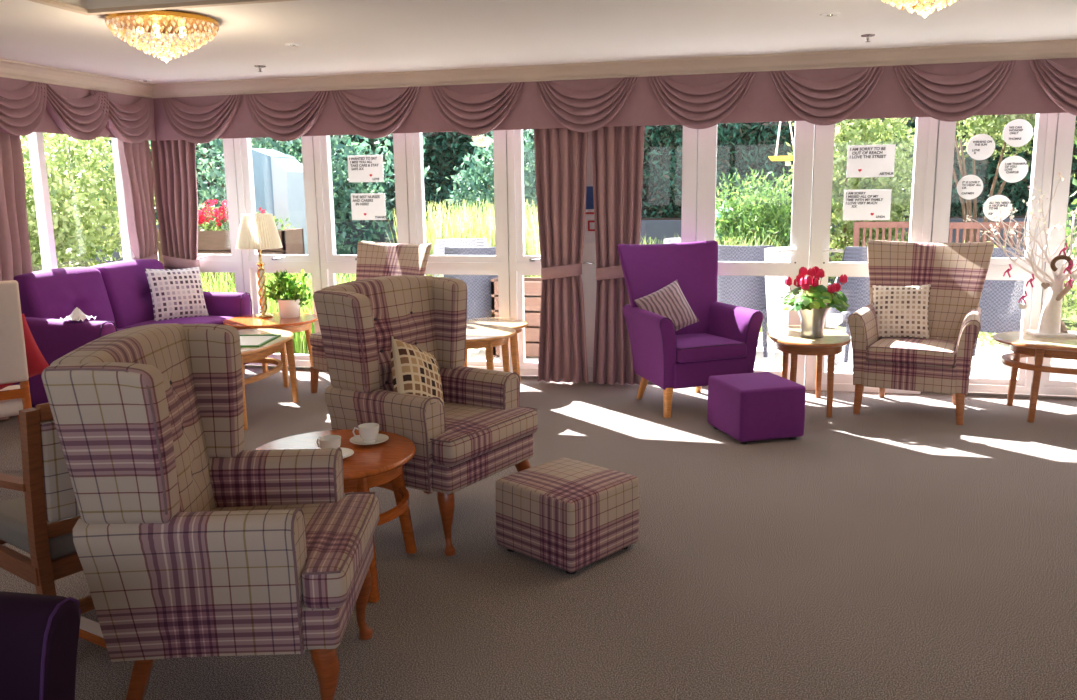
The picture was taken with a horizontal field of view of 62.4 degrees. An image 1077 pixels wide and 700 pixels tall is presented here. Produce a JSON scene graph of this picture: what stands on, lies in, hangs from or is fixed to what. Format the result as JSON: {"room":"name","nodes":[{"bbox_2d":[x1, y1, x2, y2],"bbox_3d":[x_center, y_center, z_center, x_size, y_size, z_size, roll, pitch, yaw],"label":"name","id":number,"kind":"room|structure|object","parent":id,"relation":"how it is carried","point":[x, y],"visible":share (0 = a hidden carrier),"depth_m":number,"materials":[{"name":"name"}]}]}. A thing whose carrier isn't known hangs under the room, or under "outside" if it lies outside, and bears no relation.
{"room":"care facility","nodes":[
{"label":"care facility","id":0,"kind":"room"},
{"bbox_2d":[0,365,1076,699],"bbox_3d":[0.062,1.048,2.946,9.430,0.120,8.480,2,11,14],"label":"floor","id":1,"kind":"structure","parent":0,"point":[893,549],"depth_m":3.50,"materials":[{"name":"carpet"}]},
{"bbox_2d":[0,280,31,428],"bbox_3d":[-2.860,0.192,4.481,0.490,1.095,0.567,-8,12,-33],"label":"dining chair","id":2,"kind":"object","parent":1,"relation":"on","point":[13,360],"visible":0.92,"depth_m":4.37,"materials":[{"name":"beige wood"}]},
{"bbox_2d":[0,313,48,389],"bbox_3d":[-2.713,0.030,4.508,0.425,0.424,0.147,-7,12,-32],"label":"cushion","id":3,"kind":"object","parent":2,"relation":"on","point":[36,363],"visible":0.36,"depth_m":4.55,"materials":[{"name":"red fabric"}]},
{"bbox_2d":[0,131,35,419],"bbox_3d":[-3.631,-0.611,5.825,0.121,2.185,0.801,2,11,14],"label":"curtain","id":4,"kind":"object","parent":1,"relation":"on","point":[15,252],"visible":0.3,"depth_m":6.02,"materials":[{"name":"fabric"}]},
{"bbox_2d":[0,591,80,699],"bbox_3d":[-1.402,0.689,1.612,0.766,1.107,0.795,1,11,12],"label":"armchair","id":5,"kind":"object","parent":1,"relation":"on","point":[39,633],"visible":1,"depth_m":1.82,"materials":[{"name":"purple fabric"}]},
{"bbox_2d":[0,403,94,613],"bbox_3d":[-1.586,0.534,3.127,0.596,0.872,0.618,7,13,35],"label":"wooden armchair","id":6,"kind":"object","parent":1,"relation":"on","point":[40,523],"visible":0.35,"depth_m":2.79,"materials":[{"name":"brown wood"}]},
{"bbox_2d":[79,616,106,647],"bbox_3d":[-1.487,0.973,3.030,0.500,0.041,0.055,5,12,31],"label":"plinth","id":7,"kind":"object","parent":1,"relation":"on","point":[89,630],"visible":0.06,"depth_m":3.03,"materials":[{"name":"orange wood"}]},
{"bbox_2d":[10,259,251,406],"bbox_3d":[-3.043,-0.153,6.714,0.913,0.978,1.782,2,11,14],"label":"sofa","id":8,"kind":"object","parent":1,"relation":"on","point":[118,293],"visible":0.35,"depth_m":6.43,"materials":[{"name":"purple fabric"}]},
{"bbox_2d":[14,267,116,327],"bbox_3d":[-3.380,-0.323,6.389,0.282,0.518,0.720,2,11,14],"label":"cushion","id":9,"kind":"object","parent":8,"relation":"on","point":[51,293],"depth_m":6.28,"materials":[{"name":"purple fabric"}]},
{"bbox_2d":[59,307,95,320],"bbox_3d":[-3.039,-0.239,5.859,0.170,0.089,0.140,2,11,14],"label":"tissue","id":10,"kind":"object","parent":8,"relation":"on","point":[77,314],"visible":1,"depth_m":5.83,"materials":[{"name":"paper"}]},
{"bbox_2d":[92,259,163,327],"bbox_3d":[-3.206,-0.451,7.080,0.282,0.518,0.720,2,11,14],"label":"cushion","id":11,"kind":"object","parent":8,"relation":"on","point":[126,284],"depth_m":6.88,"materials":[{"name":"purple fabric"}]},
{"bbox_2d":[145,266,208,320],"bbox_3d":[-2.900,-0.449,7.147,0.186,0.440,0.475,8,14,41],"label":"cushion","id":12,"kind":"object","parent":8,"relation":"on","point":[175,293],"visible":0.94,"depth_m":7.08,"materials":[{"name":"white fabric"}]},
{"bbox_2d":[122,316,234,328],"bbox_3d":[-2.843,-0.165,7.037,0.660,0.160,0.710,2,11,14],"label":"seat cushion","id":13,"kind":"object","parent":8,"relation":"on","point":[145,320],"depth_m":6.95,"materials":[{"name":"purple fabric"}]},
{"bbox_2d":[117,138,157,259],"bbox_3d":[-3.267,-0.892,7.337,0.138,2.185,0.332,2,11,14],"label":"curtain","id":14,"kind":"object","parent":1,"relation":"on","point":[135,159],"visible":0.49,"depth_m":7.26,"materials":[{"name":"fabric"}]},
{"bbox_2d":[41,323,379,699],"bbox_3d":[-0.885,0.490,2.659,0.718,1.106,0.748,-1,10,-1],"label":"chair","id":15,"kind":"object","parent":1,"relation":"on","point":[188,541],"visible":1,"depth_m":2.37,"materials":[{"name":"fabric"}]},
{"bbox_2d":[211,494,379,608],"bbox_3d":[-0.799,0.590,2.680,0.548,0.125,0.636,-1,10,-1],"label":"seat cushion","id":16,"kind":"object","parent":15,"relation":"on","point":[340,529],"depth_m":2.43,"materials":[{"name":"fabric"}]},
{"bbox_2d":[238,329,298,430],"bbox_3d":[-2.113,0.193,6.072,0.740,0.502,1.200,1,10,10],"label":"coffee table","id":17,"kind":"object","parent":1,"relation":"on","point":[248,354],"visible":0.33,"depth_m":6.15,"materials":[{"name":"brown wood"}]},
{"bbox_2d":[240,334,280,346],"bbox_3d":[-1.971,-0.062,6.031,0.310,0.014,0.450,0,10,2],"label":"tray","id":18,"kind":"object","parent":17,"relation":"on","point":[253,340],"visible":0.54,"depth_m":6.08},
{"bbox_2d":[222,313,317,386],"bbox_3d":[-2.136,-0.005,7.163,0.740,0.500,0.740,2,11,14],"label":"table","id":19,"kind":"object","parent":1,"relation":"on","point":[304,322],"visible":0.7,"depth_m":6.95,"materials":[{"name":"orange wood"}]},
{"bbox_2d":[236,213,282,317],"bbox_3d":[-2.233,-0.676,7.146,0.361,0.828,0.361,2,11,14],"label":"table lamp","id":20,"kind":"object","parent":19,"relation":"on","point":[257,232],"visible":1,"depth_m":7.00,"materials":[{"name":"fabric"}]},
{"bbox_2d":[263,269,311,317],"bbox_3d":[-2.033,-0.461,7.170,0.376,0.392,0.286,-5,11,-22],"label":"potted plant","id":21,"kind":"object","parent":19,"relation":"on","point":[289,306],"visible":1,"depth_m":7.13,"materials":[{"name":"green plant"}]},
{"bbox_2d":[255,429,416,602],"bbox_3d":[-0.800,0.641,3.518,0.644,0.500,0.644,1,11,12],"label":"table","id":22,"kind":"object","parent":1,"relation":"on","point":[381,465],"visible":0.5,"depth_m":3.46,"materials":[{"name":"orange wood"}]},
{"bbox_2d":[341,448,353,457],"bbox_3d":[-0.780,0.402,3.379,0.156,0.019,0.156,2,11,14],"label":"saucer","id":23,"kind":"object","parent":22,"relation":"on","point":[346,452],"visible":0.3,"depth_m":3.41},
{"bbox_2d":[316,435,340,448],"bbox_3d":[-0.800,0.369,3.397,0.095,0.068,0.084,-3,11,-14],"label":"teacup","id":24,"kind":"object","parent":23,"relation":"on","point":[328,441],"visible":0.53,"depth_m":3.37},
{"bbox_2d":[350,434,388,444],"bbox_3d":[-0.680,0.365,3.573,0.156,0.019,0.156,2,11,14],"label":"saucer","id":25,"kind":"object","parent":22,"relation":"on","point":[381,438],"visible":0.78,"depth_m":3.57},
{"bbox_2d":[352,423,378,442],"bbox_3d":[-0.684,0.337,3.564,0.095,0.068,0.084,-11,14,-43],"label":"teacup","id":26,"kind":"object","parent":25,"relation":"on","point":[368,432],"visible":0.99,"depth_m":3.54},
{"bbox_2d":[310,241,431,392],"bbox_3d":[-1.264,-0.239,6.683,0.795,1.107,0.766,7,13,38],"label":"chair","id":27,"kind":"object","parent":1,"relation":"on","point":[374,259],"visible":0.2,"depth_m":6.77,"materials":[{"name":"fabric"}]},
{"bbox_2d":[310,332,323,347],"bbox_3d":[-1.330,-0.094,6.623,0.511,0.116,0.548,7,13,38],"label":"seat cushion","id":28,"kind":"object","parent":27,"relation":"on","point":[316,341],"depth_m":6.52,"materials":[{"name":"fabric"}]},
{"bbox_2d":[313,275,537,555],"bbox_3d":[-0.469,0.239,4.005,0.718,1.106,0.748,6,12,34],"label":"chair","id":29,"kind":"object","parent":1,"relation":"on","point":[481,430],"visible":0.86,"depth_m":3.85,"materials":[{"name":"fabric"}]},
{"bbox_2d":[391,336,443,404],"bbox_3d":[-0.526,0.148,3.885,0.190,0.440,0.443,4,11,25],"label":"cushion","id":30,"kind":"object","parent":29,"relation":"on","point":[415,371],"visible":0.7,"depth_m":3.80,"materials":[{"name":"brown fabric"}]},
{"bbox_2d":[432,402,537,466],"bbox_3d":[-0.398,0.347,3.977,0.548,0.125,0.636,6,12,34],"label":"seat cushion","id":31,"kind":"object","parent":29,"relation":"on","point":[472,432],"depth_m":3.83,"materials":[{"name":"fabric"}]},
{"bbox_2d":[466,324,516,371],"bbox_3d":[-0.481,0.140,6.122,0.670,0.542,0.670,2,11,14],"label":"side table","id":32,"kind":"object","parent":1,"relation":"on","point":[478,336],"visible":0.52,"depth_m":5.94,"materials":[{"name":"brown wood"}]},
{"bbox_2d":[463,318,527,381],"bbox_3d":[-0.375,0.044,6.748,0.600,0.502,0.600,-1,10,-1],"label":"side table","id":33,"kind":"object","parent":1,"relation":"on","point":[517,324],"visible":0.42,"depth_m":6.71,"materials":[{"name":"brown wood"}]},
{"bbox_2d":[534,128,588,382],"bbox_3d":[0.183,-0.829,6.717,0.432,2.185,0.137,2,11,14],"label":"curtain","id":34,"kind":"object","parent":1,"relation":"on","point":[561,154],"visible":0.87,"depth_m":6.72,"materials":[{"name":"fabric"}]},
{"bbox_2d":[496,457,638,573],"bbox_3d":[0.121,0.678,3.724,0.435,0.326,0.435,9,14,43],"label":"footstool","id":35,"kind":"object","parent":1,"relation":"on","point":[567,514],"visible":1,"depth_m":3.58,"materials":[{"name":"fabric"}]},
{"bbox_2d":[592,126,644,384],"bbox_3d":[0.594,-0.816,6.615,0.402,2.185,0.137,2,11,14],"label":"curtain","id":36,"kind":"object","parent":1,"relation":"on","point":[617,152],"visible":0.76,"depth_m":6.60,"materials":[{"name":"fabric"}]},
{"bbox_2d":[617,240,762,417],"bbox_3d":[1.021,-0.177,6.163,0.795,1.107,0.766,-5,11,-20],"label":"armchair","id":37,"kind":"object","parent":1,"relation":"on","point":[724,340],"visible":0.93,"depth_m":6.14,"materials":[{"name":"purple fabric"}]},
{"bbox_2d":[634,280,698,330],"bbox_3d":[0.885,-0.270,6.120,0.429,0.408,0.196,-6,12,-28],"label":"cushion","id":38,"kind":"object","parent":37,"relation":"on","point":[669,301],"visible":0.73,"depth_m":6.08,"materials":[{"name":"fabric"}]},
{"bbox_2d":[676,333,746,362],"bbox_3d":[1.060,-0.031,6.086,0.511,0.116,0.548,-5,11,-20],"label":"seat cushion","id":39,"kind":"object","parent":37,"relation":"on","point":[690,347],"depth_m":5.89,"materials":[{"name":"purple fabric"}]},
{"bbox_2d":[708,372,805,443],"bbox_3d":[1.320,0.342,5.421,0.425,0.343,0.455,-3,11,-14],"label":"footstool","id":40,"kind":"object","parent":1,"relation":"on","point":[746,407],"visible":1,"depth_m":5.23,"materials":[{"name":"purple fabric"}]},
{"bbox_2d":[767,325,850,416],"bbox_3d":[1.828,0.137,6.062,0.530,0.502,0.800,1,10,10],"label":"table","id":41,"kind":"object","parent":1,"relation":"on","point":[787,339],"visible":0.85,"depth_m":5.79,"materials":[{"name":"brown wood"}]},
{"bbox_2d":[779,266,848,337],"bbox_3d":[1.814,-0.316,5.862,0.456,0.466,0.472,2,11,14],"label":"potted cyclamen","id":42,"kind":"object","parent":41,"relation":"on","point":[810,300],"visible":1,"depth_m":5.78,"materials":[{"name":"plant"}]},
{"bbox_2d":[848,240,993,424],"bbox_3d":[2.529,-0.153,5.914,0.795,1.107,0.766,5,12,29],"label":"armchair","id":43,"kind":"object","parent":1,"relation":"on","point":[956,273],"visible":0.91,"depth_m":5.86,"materials":[{"name":"fabric"}]},
{"bbox_2d":[872,284,930,338],"bbox_3d":[2.441,-0.260,5.995,0.397,0.374,0.176,6,12,32],"label":"cushion","id":44,"kind":"object","parent":43,"relation":"on","point":[901,311],"visible":0.96,"depth_m":5.94,"materials":[{"name":"beige fabric"}]},
{"bbox_2d":[867,337,956,366],"bbox_3d":[2.477,-0.007,5.844,0.511,0.116,0.548,5,12,29],"label":"seat cushion","id":45,"kind":"object","parent":43,"relation":"on","point":[881,351],"depth_m":5.67,"materials":[{"name":"fabric"}]},
{"bbox_2d":[993,330,1076,422],"bbox_3d":[3.606,0.179,5.694,1.300,0.502,0.760,1,11,12],"label":"table","id":46,"kind":"object","parent":1,"relation":"on","point":[1022,344],"visible":0.9,"depth_m":5.59,"materials":[{"name":"brown wood"}]},
{"bbox_2d":[963,173,1076,337],"bbox_3d":[3.287,-0.607,5.719,0.978,1.048,0.506,2,11,14],"label":"decorative branches","id":47,"kind":"object","parent":46,"relation":"on","point":[1051,325],"visible":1,"depth_m":5.73,"materials":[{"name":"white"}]},
{"bbox_2d":[0,0,1076,83],"bbox_3d":[0.007,-1.442,2.416,9.430,0.250,8.325,2,11,14],"label":"ceiling","id":48,"kind":"structure","parent":0,"point":[336,37],"depth_m":5.00,"materials":[{"name":"paint"}]},
{"bbox_2d":[0,58,153,97],"bbox_3d":[-4.069,-1.374,3.340,0.100,0.100,8.100,2,11,14],"label":"trim","id":49,"kind":"structure","parent":48,"relation":"attached to","point":[12,69],"depth_m":6.32,"materials":[{"name":"paint"}]},
{"bbox_2d":[0,77,155,143],"bbox_3d":[-3.526,-1.552,5.579,0.110,0.383,3.496,2,11,14],"label":"valance","id":50,"kind":"object","parent":49,"relation":"attached to","point":[26,107],"visible":1,"depth_m":6.34,"materials":[{"name":"fabric"}]},
{"bbox_2d":[28,0,294,14],"bbox_3d":[0.188,-1.071,1.110,6.090,0.018,5.050,2,11,14],"label":"trim","id":51,"kind":"structure","parent":48,"relation":"attached to","point":[53,3],"depth_m":4.09,"materials":[{"name":"paint"}]},
{"bbox_2d":[105,10,218,62],"bbox_3d":[-1.885,-1.558,4.484,0.532,0.211,0.532,2,11,14],"label":"ceiling light","id":52,"kind":"object","parent":48,"relation":"attached to","point":[157,22],"visible":0.99,"depth_m":4.39,"materials":[{"name":"gold metal"}]},
{"bbox_2d":[152,39,1076,97],"bbox_3d":[1.087,-1.956,6.121,8.740,0.100,0.100,2,11,14],"label":"trim","id":53,"kind":"structure","parent":48,"relation":"attached to","point":[1066,48],"depth_m":6.21,"materials":[{"name":"paint"}]},
{"bbox_2d":[881,0,959,17],"bbox_3d":[1.550,-1.438,3.554,0.532,0.211,0.532,2,11,14],"label":"ceiling light","id":54,"kind":"object","parent":48,"relation":"attached to","point":[922,9],"visible":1,"depth_m":3.57,"materials":[{"name":"glass"}]},
{"bbox_2d":[581,131,596,365],"bbox_3d":[1.069,-1.038,6.664,9.180,2.620,0.160,2,11,14],"label":"wall","id":55,"kind":"structure","parent":0,"point":[589,282],"depth_m":6.85,"materials":[{"name":"paint"}]},
{"bbox_2d":[197,138,249,364],"bbox_3d":[-2.866,-1.119,7.617,0.752,2.490,0.170,2,11,14],"label":"window","id":56,"kind":"structure","parent":55,"relation":"in","point":[233,262],"depth_m":7.52,"materials":[{"name":"white plastic"}]},
{"bbox_2d":[234,136,321,366],"bbox_3d":[-2.148,-1.097,7.439,0.712,2.490,0.170,2,11,14],"label":"window","id":57,"kind":"structure","parent":55,"relation":"in","point":[293,263],"depth_m":7.41,"materials":[{"name":"white plastic"}]},
{"bbox_2d":[313,133,409,288],"bbox_3d":[-1.411,-1.075,7.257,0.792,2.490,0.170,2,11,14],"label":"window","id":58,"kind":"structure","parent":55,"relation":"in","point":[331,264],"depth_m":7.23,"materials":[{"name":"white plastic"}]},
{"bbox_2d":[347,155,383,181],"bbox_3d":[-1.393,-1.459,7.154,0.305,0.213,0.006,2,11,14],"label":"note card","id":59,"kind":"object","parent":58,"relation":"attached to","point":[361,168],"visible":1,"depth_m":7.15,"materials":[{"name":"white"}]},
{"bbox_2d":[351,193,385,219],"bbox_3d":[-1.378,-1.161,7.206,0.302,0.213,0.006,2,11,14],"label":"note card","id":60,"kind":"object","parent":58,"relation":"attached to","point":[365,206],"visible":1,"depth_m":7.21,"materials":[{"name":"white"}]},
{"bbox_2d":[406,130,510,371],"bbox_3d":[-0.620,-1.052,7.072,0.817,2.490,0.150,2,11,14],"label":"window","id":61,"kind":"structure","parent":55,"relation":"in","point":[498,264],"depth_m":7.03,"materials":[{"name":"white plastic"}]},
{"bbox_2d":[507,130,540,375],"bbox_3d":[0.018,-1.031,6.904,0.487,2.490,0.170,2,11,14],"label":"window","id":62,"kind":"structure","parent":55,"relation":"in","point":[520,264],"depth_m":6.93,"materials":[{"name":"white plastic"}]},
{"bbox_2d":[584,184,594,242],"bbox_3d":[0.375,-1.034,6.752,0.200,0.440,0.007,2,11,14],"label":"notice","id":63,"kind":"object","parent":55,"relation":"attached to","point":[589,237],"visible":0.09,"depth_m":6.75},
{"bbox_2d":[152,58,1076,143],"bbox_3d":[1.001,-1.751,6.297,8.880,0.388,0.300,2,11,14],"label":"valance","id":64,"kind":"object","parent":55,"relation":"attached to","point":[949,92],"visible":1,"depth_m":6.28,"materials":[{"name":"fabric"}]},
{"bbox_2d":[150,123,199,268],"bbox_3d":[-2.992,-0.926,7.500,0.442,2.185,0.137,2,11,14],"label":"curtain","id":65,"kind":"object","parent":64,"relation":"hanging from","point":[173,161],"visible":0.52,"depth_m":7.44,"materials":[{"name":"fabric"}]},
{"bbox_2d":[681,126,698,242],"bbox_3d":[0.875,-1.007,6.703,0.626,2.490,0.150,2,11,14],"label":"window","id":66,"kind":"structure","parent":55,"relation":"in","point":[690,136],"depth_m":6.54,"materials":[{"name":"white plastic"}]},
{"bbox_2d":[697,121,814,385],"bbox_3d":[1.570,-0.965,6.504,0.804,2.520,0.209,2,11,14],"label":"window frame","id":67,"kind":"structure","parent":55,"relation":"in","point":[804,130],"depth_m":6.46,"materials":[{"name":"white plastic"}]},
{"bbox_2d":[804,117,937,393],"bbox_3d":[2.355,-0.941,6.310,0.799,2.520,0.209,2,11,14],"label":"window frame","id":68,"kind":"structure","parent":55,"relation":"in","point":[926,130],"depth_m":6.30,"materials":[{"name":"white plastic"}]},
{"bbox_2d":[843,189,891,219],"bbox_3d":[2.326,-1.027,6.295,0.316,0.215,0.006,2,11,14],"label":"note card","id":69,"kind":"object","parent":68,"relation":"attached to","point":[871,204],"visible":1,"depth_m":6.29,"materials":[{"name":"white"}]},
{"bbox_2d":[846,144,894,177],"bbox_3d":[2.331,-1.325,6.238,0.314,0.222,0.006,2,11,14],"label":"note card","id":70,"kind":"object","parent":68,"relation":"attached to","point":[862,160],"visible":1,"depth_m":6.24,"materials":[{"name":"white"}]},
{"bbox_2d":[930,113,1057,393],"bbox_3d":[3.110,-0.939,6.151,0.721,2.490,0.150,2,11,14],"label":"window","id":71,"kind":"structure","parent":55,"relation":"in","point":[1046,123],"depth_m":6.11,"materials":[{"name":"white plastic"}]},
{"bbox_2d":[957,175,982,199],"bbox_3d":[2.969,-1.121,6.117,0.168,0.168,0.005,2,11,14],"label":"disc","id":72,"kind":"object","parent":71,"relation":"attached to","point":[969,187],"visible":1,"depth_m":6.12,"materials":[{"name":"white"}]},
{"bbox_2d":[967,134,994,159],"bbox_3d":[3.015,-1.383,6.057,0.176,0.176,0.005,2,11,14],"label":"disc","id":73,"kind":"object","parent":71,"relation":"attached to","point":[980,146],"visible":1,"depth_m":6.06,"materials":[{"name":"white"}]},
{"bbox_2d":[983,195,1011,220],"bbox_3d":[3.150,-0.973,6.099,0.180,0.180,0.005,2,11,14],"label":"disc","id":74,"kind":"object","parent":71,"relation":"attached to","point":[988,210],"visible":0.93,"depth_m":6.10,"materials":[{"name":"white"}]},
{"bbox_2d":[999,156,1027,182],"bbox_3d":[3.224,-1.227,6.033,0.180,0.180,0.005,2,11,14],"label":"disc","id":75,"kind":"object","parent":71,"relation":"attached to","point":[1012,169],"visible":1,"depth_m":6.03,"materials":[{"name":"white"}]},
{"bbox_2d":[1003,119,1032,146],"bbox_3d":[3.229,-1.462,5.988,0.184,0.184,0.005,2,11,14],"label":"disc","id":76,"kind":"object","parent":71,"relation":"attached to","point":[1018,132],"visible":1,"depth_m":5.99,"materials":[{"name":"white"}]},
{"bbox_2d":[1038,113,1076,395],"bbox_3d":[3.822,-0.915,5.965,0.736,2.490,0.170,2,11,14],"label":"window","id":77,"kind":"structure","parent":55,"relation":"in","point":[1065,130],"depth_m":5.98,"materials":[{"name":"white plastic"}]},
{"bbox_2d":[798,305,831,337],"bbox_3d":[1.816,-0.189,5.889,0.236,0.206,0.236,2,11,14],"label":"pot","id":78,"kind":"object","parent":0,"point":[812,321],"depth_m":5.83,"materials":[{"name":"silver metal"}]},
{"bbox_3d":[-4.386,-0.293,3.737,0.160,2.360,8.320,2,11,14],"label":"wall","id":79,"kind":"structure","parent":0,"visible":0},
{"bbox_2d":[27,132,134,269],"bbox_3d":[-3.619,-1.232,6.662,0.090,1.405,1.905,2,11,14],"label":"window","id":80,"kind":"structure","parent":79,"relation":"in","point":[35,139],"depth_m":6.57,"materials":[{"name":"white plastic"}]},
{"label":"outside","id":81,"kind":"structure","parent":0,"visible":0},
{"bbox_2d":[63,248,1076,353],"bbox_3d":[4.952,-2.027,19.800,48.000,0.140,27.110,2,11,14],"label":"ground","id":82,"kind":"structure","parent":81,"point":[1066,321],"depth_m":10.04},
{"bbox_2d":[21,133,159,271],"bbox_3d":[-5.085,-1.387,8.628,1.925,2.920,3.894,2,11,14],"label":"tree","id":83,"kind":"object","parent":82,"relation":"on","point":[69,226],"visible":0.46,"depth_m":8.76,"materials":[{"name":"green plant"}]},
{"bbox_2d":[157,199,305,297],"bbox_3d":[-3.633,-0.992,10.219,2.092,1.508,0.551,2,11,14],"label":"planter box","id":84,"kind":"object","parent":82,"relation":"on","point":[211,240],"visible":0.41,"depth_m":10.02,"materials":[{"name":"brown wood"}]},
{"bbox_2d":[116,134,442,282],"bbox_3d":[-4.277,-3.075,13.735,5.614,4.522,2.166,3,11,21],"label":"trees","id":85,"kind":"object","parent":82,"relation":"on","point":[340,167],"visible":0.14,"depth_m":13.48,"materials":[{"name":"green plant"}]},
{"bbox_2d":[252,148,312,300],"bbox_3d":[-3.272,-1.520,11.433,0.520,2.100,0.620,2,11,14],"label":"shelter","id":86,"kind":"object","parent":82,"relation":"on","point":[278,176],"visible":0.29,"depth_m":11.08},
{"bbox_2d":[200,272,442,353],"bbox_3d":[-2.517,-0.478,9.030,3.478,0.892,1.988,0,10,4],"label":"clump","id":87,"kind":"object","parent":82,"relation":"on","point":[299,338],"visible":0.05,"depth_m":8.68,"materials":[{"name":"plant"}]},
{"bbox_2d":[386,199,539,276],"bbox_3d":[-0.676,-1.105,10.778,2.324,1.445,1.698,2,11,14],"label":"flower bed","id":88,"kind":"object","parent":82,"relation":"on","point":[464,230],"visible":0.11,"depth_m":10.43,"materials":[{"name":"plant"}]},
{"bbox_2d":[445,129,537,229],"bbox_3d":[-0.230,-1.998,11.912,2.012,2.923,1.233,2,11,14],"label":"shrub","id":89,"kind":"object","parent":82,"relation":"on","point":[487,175],"visible":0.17,"depth_m":11.65,"materials":[{"name":"green plant"}]},
{"bbox_2d":[525,210,540,277],"bbox_3d":[0.310,-0.895,9.606,1.231,1.425,1.263,2,11,14],"label":"flower bed","id":90,"kind":"object","parent":82,"relation":"on","point":[533,228],"visible":0.04,"depth_m":9.45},
{"bbox_2d":[80,218,1076,293],"bbox_3d":[3.354,-1.417,13.405,24.000,1.080,0.300,2,11,14],"label":"wall","id":91,"kind":"structure","parent":82,"relation":"on","point":[659,230],"depth_m":13.57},
{"bbox_2d":[156,215,1076,221],"bbox_3d":[3.583,-1.595,14.309,24.000,1.100,1.600,2,11,14],"label":"bank","id":92,"kind":"object","parent":82,"relation":"on","point":[958,216],"visible":0.02,"depth_m":13.82,"materials":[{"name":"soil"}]},
{"bbox_2d":[89,115,1076,220],"bbox_3d":[3.431,-3.259,13.756,24.128,2.878,1.538,2,11,14],"label":"trees","id":93,"kind":"object","parent":92,"relation":"on","point":[741,146],"visible":0.12,"depth_m":13.93,"materials":[{"name":"plant"}]},
{"bbox_2d":[715,167,839,249],"bbox_3d":[2.844,-1.395,11.216,1.720,1.830,1.692,-3,11,-13],"label":"shrub","id":94,"kind":"object","parent":82,"relation":"on","point":[759,225],"visible":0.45,"depth_m":11.17,"materials":[{"name":"green plant"}]},
{"bbox_2d":[782,118,915,283],"bbox_3d":[3.967,-2.141,11.092,1.723,3.294,1.158,-2,10,-9],"label":"shrub","id":95,"kind":"object","parent":82,"relation":"on","point":[844,231],"visible":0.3,"depth_m":10.97,"materials":[{"name":"green plant"}]},
{"bbox_2d":[853,222,909,246],"bbox_3d":[4.187,-0.955,10.503,0.910,1.090,0.510,2,11,17],"label":"garden bench","id":96,"kind":"object","parent":82,"relation":"on","point":[857,225],"visible":0.23,"depth_m":10.67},
{"bbox_2d":[948,222,1064,319],"bbox_3d":[5.181,-0.879,10.004,1.210,1.090,0.510,1,10,10],"label":"garden bench","id":97,"kind":"object","parent":82,"relation":"on","point":[952,225],"visible":0.12,"depth_m":10.16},
{"bbox_2d":[953,114,1076,242],"bbox_3d":[5.936,-2.390,11.441,2.246,3.555,1.201,2,11,14],"label":"shrub","id":98,"kind":"object","parent":82,"relation":"on","point":[998,121],"visible":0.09,"depth_m":11.33,"materials":[{"name":"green plant"}]},
{"bbox_2d":[964,240,1076,346],"bbox_3d":[4.631,-0.525,8.462,1.588,1.045,1.008,2,11,14],"label":"shrub","id":99,"kind":"object","parent":82,"relation":"on","point":[1068,295],"visible":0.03,"depth_m":8.25,"materials":[{"name":"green plant"}]},
{"bbox_2d":[1064,139,1076,307],"bbox_3d":[6.545,-1.432,9.020,2.277,2.668,1.852,0,10,6],"label":"shrub","id":100,"kind":"object","parent":82,"relation":"on","point":[1068,230],"visible":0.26,"depth_m":9.50,"materials":[{"name":"green plant"}]},
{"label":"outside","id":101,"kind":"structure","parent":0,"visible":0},
{"bbox_2d":[467,332,1076,379],"bbox_3d":[4.630,0.175,7.504,12.600,0.110,2.710,2,11,14],"label":"patio","id":102,"kind":"structure","parent":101,"point":[986,362],"depth_m":7.73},
{"bbox_2d":[432,238,487,276],"bbox_3d":[-0.804,-0.666,9.454,0.666,1.000,0.615,-2,10,-6],"label":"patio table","id":103,"kind":"object","parent":102,"relation":"on","point":[440,244],"visible":0.02,"depth_m":9.59,"materials":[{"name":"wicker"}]},
{"bbox_2d":[444,247,497,318],"bbox_3d":[-0.578,-0.494,8.495,0.666,1.000,0.615,0,10,4],"label":"patio chair","id":104,"kind":"object","parent":102,"relation":"on","point":[478,286],"visible":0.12,"depth_m":8.21,"materials":[{"name":"grey wicker"}]},
{"bbox_2d":[491,277,498,317],"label":"planter","id":105,"kind":"object","parent":102,"relation":"on","point":[494,282],"depth_m":8.09,"materials":[{"name":"wood"}]},
{"bbox_2d":[524,277,541,356],"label":"planter","id":106,"kind":"object","parent":102,"relation":"on","point":[532,297],"depth_m":8.04,"materials":[{"name":"wood"}]},
{"bbox_2d":[717,245,775,356],"bbox_3d":[1.904,-0.474,8.186,0.666,1.000,0.615,4,11,24],"label":"patio chair","id":107,"kind":"object","parent":102,"relation":"on","point":[749,292],"visible":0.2,"depth_m":7.91,"materials":[{"name":"grey wicker"}]},
{"bbox_2d":[764,246,842,370],"bbox_3d":[2.198,-0.346,7.463,0.615,1.000,0.666,5,12,29],"label":"patio chair","id":108,"kind":"object","parent":102,"relation":"on","point":[776,288],"visible":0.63,"depth_m":7.32,"materials":[{"name":"wicker"}]},
{"bbox_2d":[828,246,869,361],"bbox_3d":[2.874,-0.426,7.847,0.666,1.000,0.615,-2,10,-6],"label":"patio chair","id":109,"kind":"object","parent":102,"relation":"on","point":[857,289],"visible":0.16,"depth_m":7.59,"materials":[{"name":"grey wicker"}]},
{"bbox_2d":[973,248,1024,355],"bbox_3d":[3.906,-0.376,7.491,0.666,1.000,0.615,6,12,33],"label":"patio chair","id":110,"kind":"object","parent":102,"relation":"on","point":[1001,312],"visible":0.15,"depth_m":7.25,"materials":[{"name":"grey wicker"}]},
{"bbox_3d":[2.557,-1.483,8.668,0.409,2.853,0.329,2,11,14],"label":"pole","id":111,"kind":"object","parent":102,"relation":"on","visible":0},
{"bbox_2d":[768,121,793,160],"bbox_3d":[2.325,-2.277,8.422,0.260,0.950,0.260,2,11,14],"label":"pet feeder","id":112,"kind":"object","parent":111,"relation":"hanging from","point":[772,158],"visible":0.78,"depth_m":8.41,"materials":[{"name":"yellow plastic"}]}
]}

